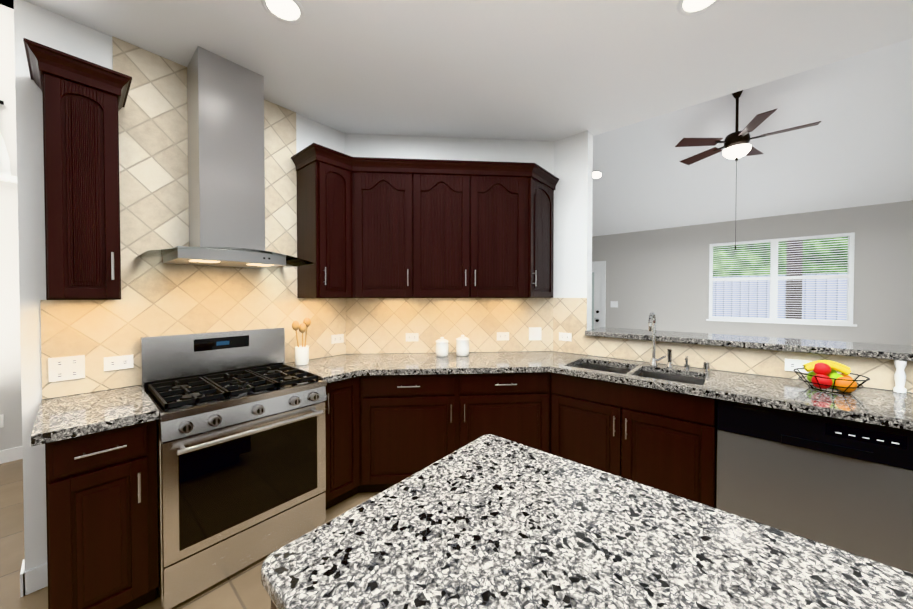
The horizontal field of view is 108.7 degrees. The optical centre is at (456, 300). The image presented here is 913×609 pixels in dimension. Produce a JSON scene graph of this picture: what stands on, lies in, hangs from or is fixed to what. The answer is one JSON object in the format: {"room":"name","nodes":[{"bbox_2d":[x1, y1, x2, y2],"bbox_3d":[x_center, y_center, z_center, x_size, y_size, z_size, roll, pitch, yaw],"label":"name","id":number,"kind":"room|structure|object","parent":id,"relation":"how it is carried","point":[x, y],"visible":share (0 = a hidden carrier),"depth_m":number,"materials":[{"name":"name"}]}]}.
{"room":"kitchen","nodes":[
{"label":"kitchen","id":0,"kind":"room"},
{"bbox_2d":[0,100,16,182],"bbox_3d":[-4.742,-1.718,1.784,0.050,1.415,2.830,1,1,40],"label":"wall","id":1,"kind":"structure","parent":0,"point":[5,173],"depth_m":2.81,"materials":[{"name":"white paint"}]},
{"bbox_2d":[0,4,21,450],"bbox_3d":[-4.617,-0.734,2.076,0.120,4.300,2.725,1,1,40],"label":"wall","id":2,"kind":"structure","parent":0,"point":[10,393],"depth_m":2.84,"materials":[{"name":"grey paint"}]},
{"bbox_2d":[0,414,3,427],"bbox_3d":[-3.937,1.040,2.801,0.008,0.110,0.070,1,1,40],"label":"outlet","id":3,"kind":"object","parent":2,"relation":"attached to","point":[2,420],"visible":1,"depth_m":2.82,"materials":[{"name":"white plastic"}]},
{"bbox_2d":[0,0,344,570],"bbox_3d":[-2.326,-0.724,1.371,0.120,4.300,4.625,1,1,40],"label":"wall","id":4,"kind":"structure","parent":0,"point":[38,24],"depth_m":1.60,"materials":[{"name":"white paint"}]},
{"bbox_2d":[0,446,47,596],"bbox_3d":[-3.739,1.372,1.339,2.214,0.110,2.695,1,1,40],"label":"baseboard","id":5,"kind":"structure","parent":4,"relation":"attached to","point":[33,579],"depth_m":1.61,"materials":[{"name":"white wood"}]},
{"bbox_2d":[35,54,122,299],"bbox_3d":[-1.831,-0.518,1.606,0.328,1.028,0.230,1,1,40],"label":"upper cabinet","id":6,"kind":"object","parent":4,"relation":"attached to","point":[81,108],"depth_m":1.49,"materials":[{"name":"brown wood"}]},
{"bbox_2d":[40,36,345,398],"bbox_3d":[-1.510,-0.483,2.232,0.010,1.925,1.654,1,1,40],"label":"wall tile","id":7,"kind":"structure","parent":4,"relation":"attached to","point":[159,297],"depth_m":1.96,"materials":[{"name":"beige tile"}]},
{"bbox_2d":[48,355,84,381],"bbox_3d":[-1.987,0.347,1.670,0.008,0.120,0.120,1,1,40],"label":"electrical outlet","id":8,"kind":"object","parent":7,"relation":"attached to","point":[66,368],"visible":1,"depth_m":1.67,"materials":[{"name":"white plastic"}]},
{"bbox_2d":[104,354,133,370],"bbox_3d":[-1.868,0.345,1.810,0.008,0.075,0.115,1,1,40],"label":"electrical outlet","id":9,"kind":"object","parent":7,"relation":"attached to","point":[119,362],"visible":1,"depth_m":1.81,"materials":[{"name":"white plastic"}]},
{"bbox_2d":[331,334,343,343],"bbox_3d":[-1.019,0.330,2.805,0.008,0.075,0.115,1,1,40],"label":"electrical outlet","id":10,"kind":"object","parent":7,"relation":"attached to","point":[338,338],"visible":1,"depth_m":2.80,"materials":[{"name":"white plastic"}]},
{"bbox_2d":[134,46,313,268],"bbox_3d":[-1.367,-0.830,1.981,0.524,1.222,0.800,1,1,40],"label":"range hood","id":11,"kind":"object","parent":4,"relation":"attached to","point":[226,169],"visible":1,"depth_m":1.96,"materials":[{"name":"silver metal"}]},
{"bbox_2d":[295,150,358,297],"bbox_3d":[-0.965,-0.533,2.581,0.380,1.028,0.414,1,1,40],"label":"upper cabinet","id":12,"kind":"object","parent":4,"relation":"attached to","point":[327,212],"depth_m":2.44,"materials":[{"name":"brown wood"}]},
{"bbox_2d":[0,459,379,608],"bbox_3d":[0.545,1.443,2.289,8.900,0.060,9.700,1,1,40],"label":"floor","id":13,"kind":"structure","parent":0,"point":[243,588],"depth_m":1.69,"materials":[{"name":"tile"}]},
{"bbox_2d":[39,420,158,608],"bbox_3d":[-1.696,0.978,1.571,0.607,0.892,0.320,1,1,40],"label":"base cabinet","id":14,"kind":"object","parent":13,"relation":"on","point":[102,488],"depth_m":1.37,"materials":[{"name":"brown wood"}]},
{"bbox_2d":[31,385,158,446],"bbox_3d":[-1.692,0.512,1.542,0.643,0.040,0.351,1,1,40],"label":"countertop","id":15,"kind":"structure","parent":14,"relation":"on","point":[84,414],"depth_m":1.43,"materials":[{"name":"stone"}]},
{"bbox_2d":[699,368,912,429],"bbox_3d":[2.232,0.513,1.463,1.780,0.040,0.644,1,1,40],"label":"countertop","id":16,"kind":"structure","parent":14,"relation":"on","point":[889,408],"depth_m":1.65,"materials":[{"name":"stone"}]},
{"bbox_2d":[574,312,709,384],"bbox_3d":[1.256,0.400,2.318,0.832,0.632,0.487,1,1,40],"label":"sink","id":17,"kind":"object","parent":16,"relation":"in","point":[652,370],"depth_m":2.36,"materials":[{"name":"silver metal"}]},
{"bbox_2d":[793,360,869,393],"bbox_3d":[2.031,0.408,1.782,0.276,0.156,0.276,1,1,40],"label":"fruit basket","id":18,"kind":"object","parent":16,"relation":"on","point":[822,374],"visible":1,"depth_m":1.76,"materials":[{"name":"black metal"}]},
{"bbox_2d":[893,360,906,392],"bbox_3d":[2.354,0.402,1.736,0.044,0.171,0.044,1,1,40],"label":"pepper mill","id":19,"kind":"object","parent":16,"relation":"on","point":[900,376],"visible":0.92,"depth_m":1.73,"materials":[{"name":"white ceramic"}]},
{"bbox_2d":[140,327,326,608],"bbox_3d":[-1.286,0.813,1.936,0.720,1.210,0.765,1,1,40],"label":"range","id":20,"kind":"object","parent":13,"relation":"on","point":[241,452],"visible":0.98,"depth_m":1.74,"materials":[{"name":"silver metal"}]},
{"bbox_2d":[324,372,362,509],"bbox_3d":[-0.962,0.965,2.396,0.652,0.892,0.346,1,1,40],"label":"base cabinet","id":21,"kind":"object","parent":13,"relation":"on","point":[340,394],"depth_m":2.19,"materials":[{"name":"brown wood"}]},
{"bbox_2d":[355,360,582,494],"bbox_3d":[-0.021,0.960,2.738,1.639,0.892,1.633,1,1,40],"label":"base cabinet","id":22,"kind":"object","parent":13,"relation":"on","point":[393,418],"depth_m":2.34,"materials":[{"name":"brown wood"}]},
{"bbox_2d":[285,351,590,403],"bbox_3d":[-0.092,0.496,2.643,1.648,0.040,1.865,1,1,40],"label":"countertop","id":23,"kind":"structure","parent":22,"relation":"on","point":[474,376],"depth_m":2.37,"materials":[{"name":"stone"}]},
{"bbox_2d":[292,318,310,365],"bbox_3d":[-1.149,0.304,2.443,0.096,0.346,0.144,1,1,40],"label":"utensil crock","id":24,"kind":"object","parent":23,"relation":"on","point":[302,354],"visible":1,"depth_m":2.41,"materials":[{"name":"white ceramic"}]},
{"bbox_2d":[436,337,448,356],"bbox_3d":[-0.122,0.391,2.777,0.110,0.163,0.112,1,1,40],"label":"canister","id":25,"kind":"object","parent":23,"relation":"on","point":[442,348],"visible":1,"depth_m":2.73,"materials":[{"name":"white ceramic"}]},
{"bbox_2d":[456,335,468,355],"bbox_3d":[0.053,0.383,2.805,0.114,0.178,0.116,1,1,40],"label":"canister","id":26,"kind":"object","parent":23,"relation":"on","point":[462,345],"visible":1,"depth_m":2.76,"materials":[{"name":"white ceramic"}]},
{"bbox_2d":[559,360,590,466],"bbox_3d":[0.804,0.961,2.680,0.322,0.892,0.652,1,1,40],"label":"base cabinet","id":27,"kind":"object","parent":13,"relation":"on","point":[575,381],"depth_m":2.29,"materials":[{"name":"brown wood"}]},
{"bbox_2d":[261,434,912,608],"bbox_3d":[0.650,0.977,0.273,2.072,0.932,0.787,1,1,40],"label":"kitchen island","id":28,"kind":"object","parent":13,"relation":"on","point":[488,521],"visible":1,"depth_m":0.65,"materials":[{"name":"multicoloured stone"}]},
{"bbox_2d":[716,399,912,572],"bbox_3d":[1.855,0.978,1.795,0.655,0.885,0.602,1,1,40],"label":"dishwasher","id":29,"kind":"object","parent":13,"relation":"on","point":[843,485],"visible":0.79,"depth_m":1.53,"materials":[{"name":"silver metal"}]},
{"bbox_2d":[345,133,553,353],"bbox_3d":[-0.045,-0.028,3.008,2.074,2.860,0.120,0,1,-5],"label":"wall","id":30,"kind":"structure","parent":0,"point":[540,153],"depth_m":2.93,"materials":[{"name":"white paint"}]},
{"bbox_2d":[351,157,374,297],"bbox_3d":[-0.539,-0.562,2.580,0.373,1.070,0.373,1,1,40],"label":"upper cabinet","id":31,"kind":"object","parent":30,"relation":"attached to","point":[368,227],"depth_m":2.56,"materials":[{"name":"brown wood"}]},
{"bbox_2d":[346,298,552,353],"bbox_3d":[-0.040,0.223,2.947,1.866,0.491,0.010,0,1,-5],"label":"wall tile","id":32,"kind":"structure","parent":30,"relation":"attached to","point":[379,325],"depth_m":2.94,"materials":[{"name":"beige tile"}]},
{"bbox_2d":[406,333,418,341],"bbox_3d":[-0.395,0.328,2.911,0.115,0.075,0.008,0,1,-5],"label":"outlet","id":33,"kind":"object","parent":32,"relation":"attached to","point":[410,337],"visible":1,"depth_m":2.91,"materials":[{"name":"white plastic"}]},
{"bbox_2d":[497,332,508,340],"bbox_3d":[0.422,0.327,2.976,0.115,0.075,0.008,0,1,-5],"label":"outlet","id":34,"kind":"object","parent":32,"relation":"attached to","point":[501,336],"visible":1,"depth_m":2.97,"materials":[{"name":"white plastic"}]},
{"bbox_2d":[529,327,541,339],"bbox_3d":[0.721,0.307,2.999,0.118,0.120,0.008,0,1,-5],"label":"switch","id":35,"kind":"object","parent":32,"relation":"attached to","point":[535,333],"visible":1,"depth_m":3.00,"materials":[{"name":"white plastic"}]},
{"bbox_2d":[0,0,912,140],"bbox_3d":[0.331,-1.461,-0.148,6.120,0.100,5.780,1,1,40],"label":"ceiling","id":36,"kind":"structure","parent":0,"point":[544,70],"depth_m":1.89,"materials":[{"name":"white paint"}]},
{"bbox_2d":[261,0,304,23],"bbox_3d":[-0.847,-1.432,1.600,0.194,0.008,0.194,1,1,40],"label":"recessed light","id":37,"kind":"object","parent":36,"relation":"in","point":[290,11],"visible":1,"depth_m":1.61,"materials":[{"name":"white"}]},
{"bbox_2d":[677,0,719,15],"bbox_3d":[1.161,-1.431,1.550,0.194,0.008,0.194,1,1,40],"label":"recessed light","id":38,"kind":"object","parent":36,"relation":"in","point":[689,7],"visible":1,"depth_m":1.59,"materials":[{"name":"white"}]},
{"bbox_2d":[553,131,910,454],"bbox_3d":[0.536,-0.854,3.400,7.200,4.500,0.130,1,1,40],"label":"wall","id":39,"kind":"structure","parent":0,"point":[572,237],"depth_m":2.89,"materials":[{"name":"white paint"}]},
{"bbox_2d":[553,298,912,392],"bbox_3d":[2.023,0.237,2.055,2.971,0.491,0.010,1,1,40],"label":"wall tiles","id":40,"kind":"structure","parent":39,"relation":"attached to","point":[569,315],"depth_m":2.29,"materials":[{"name":"beige tile"}]},
{"bbox_2d":[559,332,571,341],"bbox_3d":[0.975,0.328,2.939,0.115,0.075,0.008,1,1,40],"label":"outlet","id":41,"kind":"object","parent":40,"relation":"attached to","point":[565,336],"visible":1,"depth_m":2.94,"materials":[{"name":"white plastic"}]},
{"bbox_2d":[785,358,811,372],"bbox_3d":[2.082,0.399,1.995,0.115,0.075,0.008,1,1,40],"label":"outlet","id":42,"kind":"object","parent":40,"relation":"attached to","point":[791,364],"visible":0.75,"depth_m":2.00,"materials":[{"name":"white plastic"}]},
{"bbox_2d":[585,327,912,360],"bbox_3d":[2.292,0.291,2.061,2.768,0.040,0.455,1,1,40],"label":"half wall cap","id":43,"kind":"object","parent":39,"relation":"on","point":[880,351],"visible":0.98,"depth_m":2.12,"materials":[{"name":"stone"}]},
{"bbox_2d":[592,200,912,345],"bbox_3d":[3.582,0.011,5.751,8.800,2.700,0.140,1,1,40],"label":"wall","id":44,"kind":"structure","parent":0,"point":[662,275],"depth_m":4.91,"materials":[{"name":"grey paint"}]},
{"bbox_2d":[592,261,605,328],"bbox_3d":[2.444,0.293,6.594,1.040,2.110,0.060,1,1,40],"label":"door","id":45,"kind":"structure","parent":44,"relation":"attached to","point":[598,292],"depth_m":6.34,"materials":[{"name":"white"}]},
{"bbox_2d":[610,301,617,307],"bbox_3d":[2.975,0.074,6.173,0.130,0.120,0.006,1,1,40],"label":"light switch","id":46,"kind":"object","parent":44,"relation":"attached to","point":[614,304],"visible":1,"depth_m":6.17,"materials":[{"name":"white plastic"}]},
{"bbox_2d":[706,232,856,326],"bbox_3d":[4.634,-0.280,4.776,1.560,1.230,0.090,1,1,40],"label":"window","id":47,"kind":"structure","parent":44,"relation":"in","point":[773,278],"depth_m":4.73,"materials":[{"name":"white"}]},
{"bbox_2d":[712,238,848,320],"bbox_3d":[4.637,-0.295,4.780,1.410,1.110,0.001,1,1,40],"label":"window blinds","id":48,"kind":"object","parent":47,"relation":"attached to","point":[782,280],"visible":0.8,"depth_m":4.69,"materials":[{"name":"white plastic"}]},
{"bbox_2d":[592,38,912,236],"bbox_3d":[2.407,-2.086,4.342,8.800,1.867,3.760,1,1,40],"label":"ceiling","id":49,"kind":"structure","parent":0,"point":[853,147],"depth_m":3.94,"materials":[{"name":"white paint"}]},
{"bbox_2d":[593,170,602,178],"bbox_3d":[2.123,-1.904,4.967,0.194,0.008,0.194,1,-24,40],"label":"recessed light","id":50,"kind":"object","parent":49,"relation":"in","point":[597,174],"visible":0.9,"depth_m":4.95,"materials":[{"name":"white"}]},
{"bbox_2d":[675,90,820,249],"bbox_3d":[2.948,-1.366,3.397,1.111,1.664,1.155,1,1,40],"label":"ceiling fan","id":51,"kind":"object","parent":49,"relation":"hanging from","point":[736,145],"visible":0.94,"depth_m":3.38,"materials":[{"name":"brown wood"}]},
{"label":"outside","id":52,"kind":"structure","parent":0,"visible":0},
{"bbox_2d":[712,237,847,319],"bbox_3d":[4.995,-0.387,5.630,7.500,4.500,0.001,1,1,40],"label":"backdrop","id":53,"kind":"structure","parent":52,"point":[737,285],"depth_m":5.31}
]}

